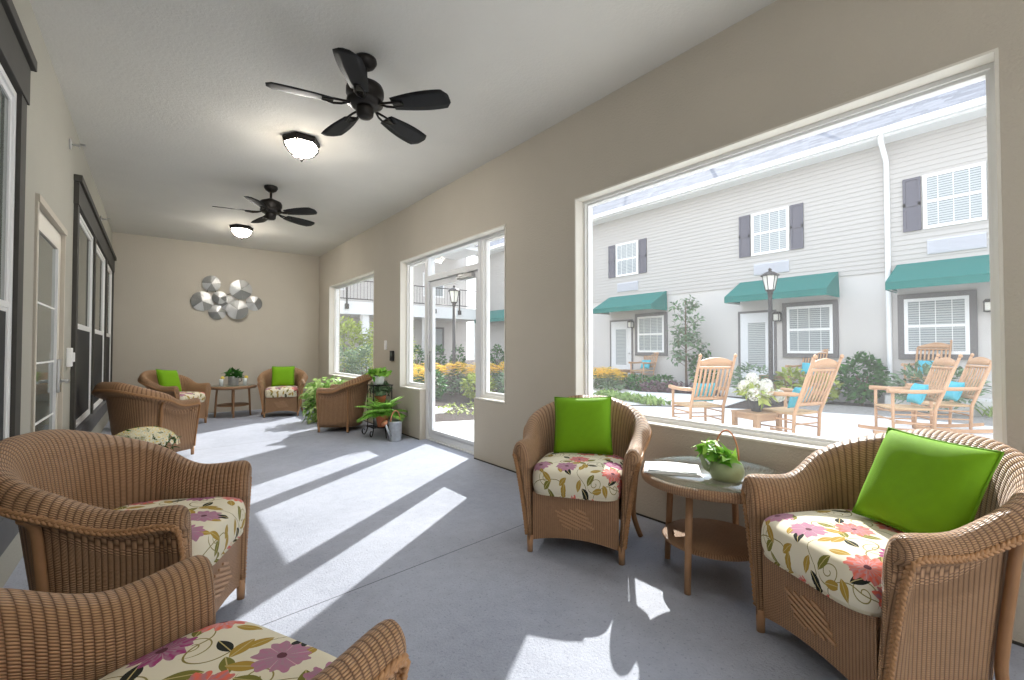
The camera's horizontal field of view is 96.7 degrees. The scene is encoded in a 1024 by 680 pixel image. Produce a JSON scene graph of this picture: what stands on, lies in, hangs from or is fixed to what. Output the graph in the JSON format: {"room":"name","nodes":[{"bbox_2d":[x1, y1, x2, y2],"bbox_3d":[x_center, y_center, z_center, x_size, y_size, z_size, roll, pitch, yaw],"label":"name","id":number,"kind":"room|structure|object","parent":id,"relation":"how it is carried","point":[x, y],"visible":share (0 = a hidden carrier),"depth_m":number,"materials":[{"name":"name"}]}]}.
{"room":"care facility","nodes":[
{"label":"care facility","id":0,"kind":"room"},
{"bbox_2d":[0,0,111,587],"bbox_3d":[-2.559,-0.352,2.155,0.200,3.190,13.940,1,-1,-38],"label":"wall","id":1,"kind":"structure","parent":0,"point":[51,166],"depth_m":2.98,"materials":[{"name":"grey paint"}]},
{"bbox_2d":[0,0,36,556],"bbox_3d":[-2.011,-0.288,1.643,0.090,2.520,2.060,1,-1,-38],"label":"window","id":2,"kind":"structure","parent":1,"relation":"in","point":[17,57],"depth_m":2.29,"materials":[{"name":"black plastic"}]},
{"bbox_2d":[30,193,69,432],"bbox_3d":[-3.300,0.183,3.191,0.207,2.152,1.132,1,-1,-38],"label":"door","id":3,"kind":"structure","parent":1,"relation":"in","point":[47,380],"depth_m":3.28,"materials":[{"name":"beige paint"}]},
{"bbox_2d":[66,348,74,366],"bbox_3d":[-3.757,0.147,3.875,0.050,0.160,0.080,1,-1,-38],"label":"sensor","id":4,"kind":"object","parent":1,"relation":"attached to","point":[70,356],"visible":1,"depth_m":3.84,"materials":[{"name":"white plastic"}]},
{"bbox_2d":[69,174,116,431],"bbox_3d":[-5.342,-0.209,5.880,0.090,2.470,4.700,1,-1,-38],"label":"window","id":5,"kind":"structure","parent":1,"relation":"in","point":[94,257],"depth_m":5.08,"materials":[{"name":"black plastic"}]},
{"bbox_2d":[112,232,318,409],"bbox_3d":[-5.526,-0.221,8.814,3.765,3.190,0.200,1,-1,-38],"label":"wall","id":6,"kind":"structure","parent":0,"point":[156,325],"depth_m":8.55,"materials":[{"name":"beige paint"}]},
{"bbox_2d":[190,276,261,319],"bbox_3d":[-5.426,-0.795,8.699,1.175,0.823,0.107,1,-1,-38],"label":"wall art","id":7,"kind":"object","parent":6,"relation":"attached to","point":[202,301],"visible":1,"depth_m":8.68,"materials":[{"name":"silver metal"}]},
{"bbox_2d":[30,0,776,256],"bbox_3d":[-1.177,-2.001,3.274,3.815,0.150,14.340,1,-1,-38],"label":"ceiling","id":8,"kind":"structure","parent":0,"point":[175,114],"depth_m":3.42,"materials":[{"name":"paint"}]},
{"bbox_2d":[230,224,252,239],"bbox_3d":[-4.395,-1.736,7.393,0.340,0.215,0.294,1,-1,-38],"label":"ceiling lamp","id":9,"kind":"object","parent":8,"relation":"attached to","point":[241,231],"visible":1,"depth_m":7.31,"materials":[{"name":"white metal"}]},
{"bbox_2d":[212,184,316,226],"bbox_3d":[-2.985,-1.674,5.588,1.159,0.410,1.139,1,-1,-38],"label":"ceiling fan","id":10,"kind":"object","parent":8,"relation":"hanging from","point":[270,207],"visible":1,"depth_m":5.52,"materials":[{"name":"brown metal"}]},
{"bbox_2d":[282,131,319,161],"bbox_3d":[-1.997,-1.796,4.317,0.340,0.215,0.294,1,-1,-38],"label":"ceiling lamp","id":11,"kind":"object","parent":8,"relation":"attached to","point":[301,146],"visible":1,"depth_m":4.23,"materials":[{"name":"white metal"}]},
{"bbox_2d":[265,47,450,144],"bbox_3d":[-1.039,-1.722,3.137,1.159,0.410,1.139,1,-1,-38],"label":"ceiling fan","id":12,"kind":"object","parent":8,"relation":"hanging from","point":[365,95],"visible":1,"depth_m":3.05,"materials":[{"name":"brown metal"}]},
{"bbox_2d":[3,406,1023,679],"bbox_3d":[-1.177,1.324,3.208,3.815,0.120,14.340,1,-1,-38],"label":"floor","id":13,"kind":"structure","parent":0,"point":[354,531],"depth_m":2.40,"materials":[{"name":"paint"}]},
{"bbox_2d":[0,429,251,611],"bbox_3d":[-1.586,0.805,1.862,0.800,0.868,0.846,0,-1,-13],"label":"wicker armchair","id":14,"kind":"object","parent":13,"relation":"on","point":[92,512],"visible":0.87,"depth_m":1.75,"materials":[{"name":"wicker"}]},
{"bbox_2d":[113,497,245,565],"bbox_3d":[-1.466,0.804,1.889,0.548,0.173,0.540,0,-1,-13],"label":"seat cushion","id":15,"kind":"object","parent":14,"relation":"on","point":[217,523],"depth_m":1.95,"materials":[{"name":"fabric"}]},
{"bbox_2d":[91,382,200,454],"bbox_3d":[-3.987,0.866,4.925,0.846,0.868,0.800,0,-1,14],"label":"wicker armchair","id":16,"kind":"object","parent":13,"relation":"on","point":[129,406],"visible":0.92,"depth_m":4.72,"materials":[{"name":"wicker"}]},
{"bbox_2d":[115,426,181,448],"bbox_3d":[-3.369,1.035,4.130,0.599,0.492,0.558,1,-1,-38],"label":"ottoman","id":17,"kind":"object","parent":13,"relation":"on","point":[151,434],"visible":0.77,"depth_m":4.08,"materials":[{"name":"fabric"}]},
{"bbox_2d":[138,370,210,422],"bbox_3d":[-5.344,0.910,7.158,0.800,0.868,0.846,0,-1,4],"label":"wicker armchair","id":18,"kind":"object","parent":13,"relation":"on","point":[190,389],"visible":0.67,"depth_m":7.18,"materials":[{"name":"wicker"}]},
{"bbox_2d":[156,369,181,391],"bbox_3d":[-5.401,0.648,7.168,0.197,0.400,0.418,0,-1,6],"label":"throw pillow","id":19,"kind":"object","parent":18,"relation":"on","point":[165,377],"visible":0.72,"depth_m":7.10,"materials":[{"name":"green fabric"}]},
{"bbox_2d":[180,392,204,401],"bbox_3d":[-5.221,0.908,7.150,0.548,0.173,0.540,0,-1,4],"label":"seat cushion","id":20,"kind":"object","parent":18,"relation":"on","point":[183,395],"depth_m":7.12,"materials":[{"name":"fabric"}]},
{"bbox_2d":[0,555,410,679],"bbox_3d":[-0.699,0.783,0.769,0.846,0.868,0.800,-1,-1,26],"label":"wicker armchair","id":21,"kind":"object","parent":13,"relation":"on","point":[160,625],"visible":1,"depth_m":0.99,"materials":[{"name":"wicker"}]},
{"bbox_2d":[98,621,336,679],"bbox_3d":[-0.644,0.784,0.880,0.540,0.173,0.548,-1,-1,26],"label":"seat cushion","id":22,"kind":"object","parent":21,"relation":"on","point":[174,650],"depth_m":1.02,"materials":[{"name":"fabric"}]},
{"bbox_2d":[211,384,256,417],"bbox_3d":[-5.001,1.085,8.158,0.738,0.553,0.738,0,-1,12],"label":"wicker side table","id":23,"kind":"object","parent":13,"relation":"on","point":[233,404],"visible":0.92,"depth_m":8.00,"materials":[{"name":"brown wicker"}]},
{"bbox_2d":[221,367,243,384],"bbox_3d":[-4.992,0.642,8.159,0.347,0.332,0.274,0,-1,-3],"label":"planter","id":24,"kind":"object","parent":23,"relation":"on","point":[233,379],"visible":1,"depth_m":8.10,"materials":[{"name":"metal"}]},
{"bbox_2d":[216,402,248,406],"bbox_3d":[-5.001,1.161,8.156,0.518,0.028,0.518,0,-1,12],"label":"shelf","id":25,"kind":"object","parent":23,"relation":"attached to","point":[236,404],"depth_m":8.08,"materials":[{"name":"brown wicker"}]},
{"bbox_2d":[257,366,307,417],"bbox_3d":[-4.221,0.934,8.380,0.846,0.868,0.800,0,-1,-23],"label":"wicker armchair","id":26,"kind":"object","parent":13,"relation":"on","point":[274,398],"visible":0.88,"depth_m":8.10,"materials":[{"name":"wicker"}]},
{"bbox_2d":[265,386,297,397],"bbox_3d":[-4.173,0.930,8.266,0.540,0.173,0.548,0,-1,-23],"label":"seat cushion","id":27,"kind":"object","parent":26,"relation":"on","point":[274,391],"depth_m":8.05,"materials":[{"name":"fabric"}]},
{"bbox_2d":[271,366,294,386],"bbox_3d":[-4.246,0.673,8.442,0.389,0.372,0.186,0,-1,-21],"label":"throw pillow","id":28,"kind":"object","parent":26,"relation":"on","point":[281,376],"visible":0.98,"depth_m":8.39,"materials":[{"name":"green fabric"}]},
{"bbox_2d":[298,375,345,423],"bbox_3d":[-3.103,0.993,7.695,0.988,0.780,0.900,1,-1,-38],"label":"floor plant","id":29,"kind":"object","parent":13,"relation":"on","point":[310,404],"visible":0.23,"depth_m":7.46,"materials":[{"name":"green plant"}]},
{"bbox_2d":[316,372,371,432],"bbox_3d":[-2.464,0.904,6.866,0.800,0.868,0.846,0,-1,-5],"label":"wicker armchair","id":30,"kind":"object","parent":13,"relation":"on","point":[335,404],"visible":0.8,"depth_m":6.56,"materials":[{"name":"wicker"}]},
{"bbox_2d":[362,384,391,438],"bbox_3d":[-1.774,0.964,6.238,0.392,0.692,0.521,1,-1,-38],"label":"plant stand","id":31,"kind":"object","parent":13,"relation":"on","point":[373,426],"visible":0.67,"depth_m":6.25,"materials":[{"name":"black metal"}]},
{"bbox_2d":[364,367,391,384],"bbox_3d":[-1.870,0.493,6.319,0.371,0.245,0.364,1,-1,-38],"label":"potted herb","id":32,"kind":"object","parent":31,"relation":"on","point":[378,375],"visible":1,"depth_m":6.25,"materials":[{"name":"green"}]},
{"bbox_2d":[368,380,392,402],"bbox_3d":[-1.819,0.723,6.351,0.342,0.347,0.390,1,-1,-38],"label":"ivy","id":33,"kind":"object","parent":31,"relation":"on","point":[380,391],"visible":0.86,"depth_m":6.30,"materials":[{"name":"plant"}]},
{"bbox_2d":[354,395,407,426],"bbox_3d":[-1.743,0.949,6.115,0.712,0.424,0.674,1,-1,-38],"label":"potted fern","id":34,"kind":"object","parent":31,"relation":"on","point":[385,412],"visible":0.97,"depth_m":6.03,"materials":[{"name":"green plant"}]},
{"bbox_2d":[376,415,388,426],"bbox_3d":[-1.743,1.079,6.114,0.190,0.165,0.190,1,-1,-38],"label":"pot","id":35,"kind":"object","parent":31,"relation":"on","point":[379,419],"depth_m":6.05,"materials":[{"name":"ceramic"}]},
{"bbox_2d":[381,410,401,441],"bbox_3d":[-1.567,1.117,5.917,0.180,0.398,0.317,-1,-1,32],"label":"watering can","id":36,"kind":"object","parent":13,"relation":"on","point":[394,431],"visible":0.98,"depth_m":5.90,"materials":[{"name":"metal"}]},
{"bbox_2d":[512,395,651,565],"bbox_3d":[0.470,0.827,2.960,0.846,0.868,0.800,0,-1,18],"label":"wicker armchair","id":37,"kind":"object","parent":13,"relation":"on","point":[576,496],"visible":0.93,"depth_m":2.66,"materials":[{"name":"wicker"}]},
{"bbox_2d":[533,452,623,501],"bbox_3d":[0.431,0.823,2.843,0.540,0.173,0.548,0,-1,18],"label":"seat cushion","id":38,"kind":"object","parent":37,"relation":"on","point":[583,477],"depth_m":2.62,"materials":[{"name":"fabric"}]},
{"bbox_2d":[554,396,612,454],"bbox_3d":[0.470,0.566,3.030,0.399,0.381,0.190,0,-1,15],"label":"throw pillow","id":39,"kind":"object","parent":37,"relation":"on","point":[582,425],"visible":1,"depth_m":2.97,"materials":[{"name":"green fabric"}]},
{"bbox_2d":[641,456,783,595],"bbox_3d":[1.068,0.972,2.410,0.738,0.553,0.738,0,-1,5],"label":"wicker side table","id":40,"kind":"object","parent":13,"relation":"on","point":[713,539],"visible":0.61,"depth_m":2.29,"materials":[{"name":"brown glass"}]},
{"bbox_2d":[644,461,701,476],"bbox_3d":[0.857,0.687,2.441,0.280,0.016,0.216,0,-1,18],"label":"magazine","id":41,"kind":"object","parent":40,"relation":"on","point":[670,468],"visible":1,"depth_m":2.40,"materials":[{"name":"white paper"}]},
{"bbox_2d":[662,518,749,561],"bbox_3d":[1.068,1.047,2.408,0.518,0.028,0.518,0,-1,5],"label":"shelf","id":42,"kind":"object","parent":40,"relation":"attached to","point":[713,539],"depth_m":2.37,"materials":[{"name":"brown wood"}]},
{"bbox_2d":[691,430,744,482],"bbox_3d":[1.019,0.568,2.260,0.249,0.247,0.203,0,-1,17],"label":"planter","id":43,"kind":"object","parent":40,"relation":"on","point":[724,466],"visible":1,"depth_m":2.23,"materials":[{"name":"green ceramic"}]},
{"bbox_2d":[741,429,1023,679],"bbox_3d":[1.447,0.803,1.744,0.800,0.868,0.846,0,-1,-10],"label":"wicker armchair","id":44,"kind":"object","parent":13,"relation":"on","point":[876,600],"visible":0.88,"depth_m":1.49,"materials":[{"name":"wicker"}]},
{"bbox_2d":[761,509,904,616],"bbox_3d":[1.325,0.801,1.722,0.548,0.173,0.540,0,-1,-10],"label":"seat cushion","id":45,"kind":"object","parent":44,"relation":"on","point":[839,553],"depth_m":1.64,"materials":[{"name":"fabric"}]},
{"bbox_2d":[852,427,1004,532],"bbox_3d":[1.516,0.539,1.690,0.218,0.366,0.402,0,-1,-11],"label":"throw pillow","id":46,"kind":"object","parent":44,"relation":"on","point":[914,483],"visible":0.89,"depth_m":1.62,"materials":[{"name":"green fabric"}]},
{"bbox_2d":[318,0,1023,643],"bbox_3d":[0.240,-0.309,4.354,0.210,3.190,13.940,1,-1,-38],"label":"wall","id":47,"kind":"structure","parent":0,"point":[786,61],"depth_m":3.14,"materials":[{"name":"beige paint"}]},
{"bbox_2d":[329,271,373,380],"bbox_3d":[-2.887,-0.208,8.306,0.184,1.784,2.379,1,-1,-38],"label":"window","id":48,"kind":"structure","parent":47,"relation":"in","point":[334,289],"depth_m":9.20,"materials":[{"name":"white plastic"}]},
{"bbox_2d":[400,224,505,454],"bbox_3d":[-0.764,0.079,5.606,0.194,2.458,2.492,1,-1,-38],"label":"door","id":49,"kind":"structure","parent":47,"relation":"in","point":[480,270],"depth_m":5.74,"materials":[{"name":"white plastic"}]},
{"bbox_2d":[364,420,1023,646],"bbox_3d":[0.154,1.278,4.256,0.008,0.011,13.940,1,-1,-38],"label":"baseboard","id":50,"kind":"structure","parent":47,"relation":"attached to","point":[1013,641],"depth_m":3.27,"materials":[{"name":"beige wood"}]},
{"bbox_2d":[574,48,1006,450],"bbox_3d":[1.354,-0.305,2.909,0.184,1.804,2.449,1,-1,-38],"label":"window","id":51,"kind":"structure","parent":47,"relation":"in","point":[983,66],"depth_m":2.49,"materials":[{"name":"white plastic"}]},
{"label":"outside","id":52,"kind":"structure","parent":0,"visible":0},
{"bbox_2d":[593,387,745,406],"bbox_3d":[2.443,1.563,13.210,4.200,0.100,7.800,1,-1,-38],"label":"garden path","id":53,"kind":"structure","parent":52,"point":[678,397],"depth_m":11.51,"materials":[{"name":"concrete"}]},
{"bbox_2d":[593,368,627,390],"bbox_3d":[2.975,1.224,13.842,1.143,0.764,1.160,0,-1,-18],"label":"clump","id":54,"kind":"object","parent":53,"relation":"on","point":[602,381],"visible":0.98,"depth_m":13.69,"materials":[{"name":"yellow plant"}]},
{"bbox_2d":[593,388,671,405],"bbox_3d":[2.842,1.352,11.191,0.822,0.220,2.790,0,-1,-20],"label":"foliage","id":55,"kind":"object","parent":53,"relation":"on","point":[647,399],"visible":0.98,"depth_m":10.81,"materials":[{"name":"green plant"}]},
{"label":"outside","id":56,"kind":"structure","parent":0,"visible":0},
{"bbox_2d":[435,360,881,421],"bbox_3d":[18.582,1.960,27.286,57.020,0.300,70.000,1,-1,-38],"label":"ground","id":57,"kind":"structure","parent":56,"point":[458,398],"depth_m":10.41,"materials":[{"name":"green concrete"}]},
{"bbox_2d":[339,345,362,374],"bbox_3d":[-4.598,0.829,12.076,1.252,1.428,1.208,1,-1,-38],"label":"round shrub","id":58,"kind":"object","parent":57,"relation":"on","point":[354,361],"visible":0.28,"depth_m":12.11,"materials":[{"name":"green plant"}]},
{"bbox_2d":[339,315,371,374],"bbox_3d":[-5.536,0.394,14.963,2.132,2.411,2.029,1,-1,-38],"label":"shrub","id":59,"kind":"object","parent":57,"relation":"on","point":[352,324],"visible":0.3,"depth_m":14.87,"materials":[{"name":"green plant"}]},
{"bbox_2d":[345,342,372,374],"bbox_3d":[-4.101,0.812,12.909,1.280,1.495,1.190,1,-1,-38],"label":"round shrub","id":60,"kind":"object","parent":57,"relation":"on","point":[362,352],"visible":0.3,"depth_m":12.76,"materials":[{"name":"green plant"}]},
{"bbox_2d":[340,245,477,373],"bbox_3d":[-13.438,-2.708,16.332,26.980,8.740,6.600,1,-1,-38],"label":"building","id":61,"kind":"structure","parent":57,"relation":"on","point":[356,300],"depth_m":22.26,"materials":[{"name":"grey paint"}]},
{"bbox_2d":[414,366,448,398],"bbox_3d":[-2.043,1.087,11.212,0.975,0.967,0.999,1,-1,-38],"label":"leafy shrub","id":62,"kind":"object","parent":57,"relation":"on","point":[441,389],"visible":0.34,"depth_m":11.10,"materials":[{"name":"green plant"}]},
{"bbox_2d":[448,285,459,391],"bbox_3d":[-1.718,-0.049,13.470,0.400,3.170,0.346,1,-1,-38],"label":"lamp post","id":63,"kind":"object","parent":57,"relation":"on","point":[454,292],"visible":0.84,"depth_m":13.43,"materials":[{"name":"brown metal"}]},
{"bbox_2d":[435,401,473,414],"bbox_3d":[-0.623,1.409,9.750,2.183,0.089,1.699,1,-1,-38],"label":"leaves","id":64,"kind":"object","parent":57,"relation":"on","point":[449,405],"visible":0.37,"depth_m":9.50,"materials":[{"name":"yellow plant"}]},
{"bbox_2d":[440,362,474,394],"bbox_3d":[-1.480,1.095,12.562,1.135,1.002,1.223,1,-1,-38],"label":"clump","id":65,"kind":"object","parent":57,"relation":"on","point":[456,384],"visible":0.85,"depth_m":12.47,"materials":[{"name":"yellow plant"}]},
{"bbox_2d":[448,344,466,376],"bbox_3d":[-2.454,0.949,20.577,0.882,1.549,0.869,-1,-1,25],"label":"shrub","id":66,"kind":"object","parent":57,"relation":"on","point":[458,350],"visible":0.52,"depth_m":20.52,"materials":[{"name":"green plant"}]},
{"bbox_2d":[459,372,497,399],"bbox_3d":[-0.818,1.178,11.213,1.016,0.796,1.027,1,-1,-38],"label":"leafy shrub","id":67,"kind":"object","parent":57,"relation":"on","point":[472,394],"visible":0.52,"depth_m":11.08,"materials":[{"name":"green plant"}]},
{"bbox_2d":[490,344,503,375],"bbox_3d":[-0.673,0.935,20.583,0.941,1.578,0.866,0,-1,13],"label":"shrub","id":68,"kind":"object","parent":57,"relation":"on","point":[496,350],"visible":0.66,"depth_m":20.50,"materials":[{"name":"green plant"}]},
{"bbox_2d":[622,373,656,390],"bbox_3d":[3.967,1.309,14.049,1.213,0.578,1.164,1,-1,-38],"label":"shrub","id":69,"kind":"object","parent":57,"relation":"on","point":[638,387],"visible":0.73,"depth_m":13.86,"materials":[{"name":"green plant"}]},
{"bbox_2d":[640,379,663,391],"bbox_3d":[4.157,1.353,13.416,0.754,0.397,0.783,1,-1,-38],"label":"plant","id":70,"kind":"object","parent":57,"relation":"on","point":[657,383],"visible":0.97,"depth_m":13.27,"materials":[{"name":"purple plant"}]},
{"bbox_2d":[666,294,709,392],"bbox_3d":[5.114,0.124,13.249,1.197,2.858,1.212,0,-1,-20],"label":"young tree","id":71,"kind":"object","parent":57,"relation":"on","point":[688,336],"visible":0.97,"depth_m":13.20,"materials":[{"name":"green plant"}]},
{"bbox_2d":[687,347,717,382],"bbox_3d":[5.504,0.850,13.160,0.864,1.326,0.891,1,-1,-38],"label":"bushy shrub","id":72,"kind":"object","parent":57,"relation":"on","point":[694,363],"visible":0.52,"depth_m":13.13,"materials":[{"name":"green plant"}]},
{"bbox_2d":[475,80,991,403],"bbox_3d":[10.579,-4.117,12.848,7.590,11.420,31.000,1,-1,-38],"label":"apartment building","id":73,"kind":"structure","parent":57,"relation":"on","point":[860,200],"depth_m":11.35,"materials":[{"name":"grey paint"}]},
{"bbox_2d":[474,309,503,322],"bbox_3d":[-0.446,-1.143,20.852,0.886,0.630,3.300,1,-1,-38],"label":"awning","id":74,"kind":"object","parent":73,"relation":"attached to","point":[496,315],"visible":0.34,"depth_m":20.85,"materials":[{"name":"teal fabric"}]},
{"bbox_2d":[608,245,614,277],"bbox_3d":[3.606,-2.825,16.437,0.030,1.160,0.300,1,-1,-38],"label":"shutter","id":75,"kind":"object","parent":73,"relation":"hanging from","point":[611,248],"depth_m":16.45,"materials":[{"name":"grey wood"}]},
{"bbox_2d":[617,281,637,291],"bbox_3d":[4.037,-1.861,15.892,0.062,0.310,0.880,1,-1,-38],"label":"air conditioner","id":76,"kind":"object","parent":73,"relation":"attached to","point":[622,286],"depth_m":15.87,"materials":[{"name":"white"}]},
{"bbox_2d":[593,291,666,314],"bbox_3d":[3.917,-1.252,15.302,0.886,0.630,2.380,1,-1,-38],"label":"awning","id":77,"kind":"object","parent":73,"relation":"attached to","point":[655,300],"visible":0.92,"depth_m":14.96,"materials":[{"name":"teal fabric"}]},
{"bbox_2d":[639,238,646,273],"bbox_3d":[4.422,-2.846,15.400,0.030,1.160,0.300,1,-1,-38],"label":"shutter","id":78,"kind":"object","parent":73,"relation":"hanging from","point":[642,241],"depth_m":15.38,"materials":[{"name":"grey wood"}]},
{"bbox_2d":[739,215,749,257],"bbox_3d":[6.510,-2.899,12.743,0.030,1.160,0.300,1,-1,-38],"label":"shutter","id":79,"kind":"object","parent":73,"relation":"hanging from","point":[744,220],"depth_m":12.74,"materials":[{"name":"grey wood"}]},
{"bbox_2d":[754,260,788,275],"bbox_3d":[6.941,-1.934,12.197,0.062,0.310,0.880,1,-1,-38],"label":"ventilation grille","id":80,"kind":"object","parent":73,"relation":"attached to","point":[781,267],"depth_m":12.15,"materials":[{"name":"grey"}]},
{"bbox_2d":[724,272,839,304],"bbox_3d":[6.808,-1.325,11.623,0.886,0.630,2.380,1,-1,-38],"label":"awning","id":81,"kind":"object","parent":73,"relation":"attached to","point":[823,283],"visible":0.85,"depth_m":11.26,"materials":[{"name":"teal fabric"}]},
{"bbox_2d":[790,203,803,249],"bbox_3d":[7.326,-2.919,11.705,0.030,1.160,0.300,1,-1,-38],"label":"shutter","id":82,"kind":"object","parent":73,"relation":"hanging from","point":[796,209],"depth_m":11.70,"materials":[{"name":"grey wood"}]},
{"bbox_2d":[902,176,920,232],"bbox_3d":[8.722,-2.954,9.928,0.030,1.160,0.300,1,-1,-38],"label":"shutter","id":83,"kind":"object","parent":73,"relation":"hanging from","point":[911,186],"depth_m":9.93,"materials":[{"name":"grey wood"}]},
{"bbox_2d":[885,254,989,292],"bbox_3d":[8.934,-1.379,8.918,0.886,0.630,2.380,1,-1,-38],"label":"awning","id":84,"kind":"object","parent":73,"relation":"attached to","point":[973,269],"visible":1,"depth_m":9.12,"materials":[{"name":"teal fabric"}]},
{"bbox_2d":[927,232,986,253],"bbox_3d":[9.153,-1.990,9.383,0.062,0.310,0.880,1,-1,-38],"label":"ventilation grille","id":85,"kind":"object","parent":73,"relation":"attached to","point":[967,241],"depth_m":9.35,"materials":[{"name":"grey"}]},
{"bbox_2d":[727,361,779,397],"bbox_3d":[6.072,1.022,11.479,1.215,0.964,1.153,0,-1,-13],"label":"shrub","id":86,"kind":"object","parent":57,"relation":"on","point":[738,369],"visible":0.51,"depth_m":11.47,"materials":[{"name":"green plant"}]},
{"bbox_2d":[760,268,779,404],"bbox_3d":[5.980,-0.097,10.521,0.400,3.150,0.346,1,-1,-38],"label":"lamp post","id":87,"kind":"object","parent":57,"relation":"on","point":[769,278],"visible":0.81,"depth_m":10.48,"materials":[{"name":"brown metal"}]},
{"bbox_2d":[720,387,831,402],"bbox_3d":[6.756,1.463,11.768,0.800,0.300,2.400,1,-1,-38],"label":"stoop","id":88,"kind":"structure","parent":57,"relation":"on","point":[731,390],"depth_m":12.15,"materials":[{"name":"concrete"}]},
{"bbox_2d":[785,349,827,385],"bbox_3d":[7.251,0.710,11.168,1.120,1.173,0.634,1,-1,-29],"label":"rocking chair","id":89,"kind":"object","parent":88,"relation":"on","point":[824,350],"visible":0.31,"depth_m":11.26,"materials":[{"name":"brown wood"}]},
{"bbox_2d":[774,366,810,398],"bbox_3d":[6.551,1.028,10.668,0.788,0.874,0.802,1,-1,-38],"label":"shrub","id":90,"kind":"object","parent":57,"relation":"on","point":[784,373],"visible":0.56,"depth_m":10.59,"materials":[{"name":"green plant"}]},
{"bbox_2d":[798,372,843,403],"bbox_3d":[7.062,1.093,10.419,0.989,0.812,0.924,1,-1,-38],"label":"shrub","id":91,"kind":"object","parent":57,"relation":"on","point":[835,393],"visible":0.3,"depth_m":10.25,"materials":[{"name":"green plant"}]},
{"bbox_2d":[836,350,890,405],"bbox_3d":[7.776,0.841,10.086,1.041,1.225,0.982,1,-1,-38],"label":"boxwood shrub","id":92,"kind":"object","parent":57,"relation":"on","point":[861,390],"visible":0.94,"depth_m":9.96,"materials":[{"name":"green plant"}]},
{"bbox_2d":[787,404,992,425],"bbox_3d":[10.489,1.376,4.591,1.900,0.080,14.300,1,-1,-38],"label":"gravel strip","id":93,"kind":"object","parent":57,"relation":"on","point":[828,408],"visible":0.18,"depth_m":8.79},
{"bbox_2d":[884,359,991,412],"bbox_3d":[8.155,0.919,8.800,1.712,1.114,1.642,1,-1,-38],"label":"shrub","id":94,"kind":"object","parent":57,"relation":"on","point":[910,368],"visible":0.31,"depth_m":8.73,"materials":[{"name":"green plant"}]},
{"bbox_2d":[885,393,991,416],"bbox_3d":[9.036,1.306,8.870,0.800,0.300,2.620,1,-1,-38],"label":"stoop","id":95,"kind":"structure","parent":57,"relation":"on","point":[986,402],"depth_m":8.72,"materials":[{"name":"concrete"}]},
{"bbox_2d":[900,340,951,395],"bbox_3d":[8.582,0.575,9.397,1.120,1.173,0.634,1,-1,-32],"label":"rocking chair","id":96,"kind":"object","parent":95,"relation":"on","point":[937,346],"visible":0.36,"depth_m":9.55,"materials":[{"name":"brown wood"}]},
{"bbox_3d":[3.945,1.554,15.345,0.800,0.300,2.300,1,-1,-38],"label":"stoop","id":97,"kind":"structure","parent":57,"relation":"on","visible":0},
{"bbox_2d":[628,352,658,382],"bbox_3d":[4.327,0.804,14.889,1.120,1.173,0.634,1,-1,-32],"label":"rocking chair","id":98,"kind":"object","parent":97,"relation":"on","point":[655,357],"visible":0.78,"depth_m":14.87,"materials":[{"name":"brown wood"}]},
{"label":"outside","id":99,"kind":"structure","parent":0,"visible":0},
{"bbox_2d":[435,406,992,439],"bbox_3d":[7.409,1.321,1.535,7.620,0.100,21.300,1,-1,-38],"label":"patio","id":100,"kind":"structure","parent":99,"point":[833,425],"depth_m":7.58,"materials":[{"name":"concrete"}]},
{"bbox_2d":[668,354,736,423],"bbox_3d":[2.819,0.784,6.790,0.634,1.173,1.120,0,-1,-8],"label":"rocking chair","id":101,"kind":"object","parent":100,"relation":"on","point":[714,363],"visible":0.82,"depth_m":6.54,"materials":[{"name":"brown wood"}]},
{"bbox_2d":[731,409,782,431],"bbox_3d":[3.350,1.169,6.234,0.447,0.386,0.446,0,-1,-18],"label":"patio table","id":102,"kind":"object","parent":100,"relation":"on","point":[748,414],"visible":0.63,"depth_m":6.09,"materials":[{"name":"brown wood"}]},
{"bbox_2d":[732,373,785,411],"bbox_3d":[3.354,0.712,6.223,0.562,0.526,0.595,1,-1,-38],"label":"flower bouquet","id":103,"kind":"object","parent":102,"relation":"on","point":[756,402],"visible":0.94,"depth_m":6.18,"materials":[{"name":"white plant"}]},
{"bbox_2d":[754,354,843,436],"bbox_3d":[3.798,0.770,6.102,0.634,1.173,1.120,0,-1,-24],"label":"rocking chair","id":104,"kind":"object","parent":100,"relation":"on","point":[825,364],"visible":0.77,"depth_m":5.88,"materials":[{"name":"brown wood"}]},
{"bbox_2d":[788,386,812,407],"bbox_3d":[3.826,0.759,6.038,0.370,0.284,0.163,0,-1,-22],"label":"pillow","id":105,"kind":"object","parent":104,"relation":"on","point":[792,401],"visible":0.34,"depth_m":5.97,"materials":[{"name":"teal fabric"}]},
{"bbox_2d":[858,354,973,434],"bbox_3d":[5.754,0.779,6.555,1.120,1.173,0.634,0,-1,18],"label":"rocking chair","id":106,"kind":"object","parent":100,"relation":"on","point":[945,361],"visible":0.85,"depth_m":6.42,"materials":[{"name":"brown wood"}]},
{"bbox_2d":[907,383,928,404],"bbox_3d":[5.821,0.769,6.533,0.160,0.284,0.367,0,-1,18],"label":"pillow","id":107,"kind":"object","parent":106,"relation":"on","point":[913,398],"visible":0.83,"depth_m":6.45,"materials":[{"name":"teal fabric"}]},
{"bbox_2d":[895,353,992,432],"bbox_3d":[6.689,0.787,6.984,1.120,1.173,0.634,0,-1,18],"label":"rocking chair","id":108,"kind":"object","parent":100,"relation":"on","point":[975,362],"visible":0.73,"depth_m":6.82,"materials":[{"name":"brown wood"}]},
{"bbox_2d":[943,381,964,400],"bbox_3d":[6.755,0.778,6.962,0.160,0.284,0.367,0,-1,18],"label":"pillow","id":109,"kind":"object","parent":108,"relation":"on","point":[951,395],"visible":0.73,"depth_m":6.87,"materials":[{"name":"teal fabric"}]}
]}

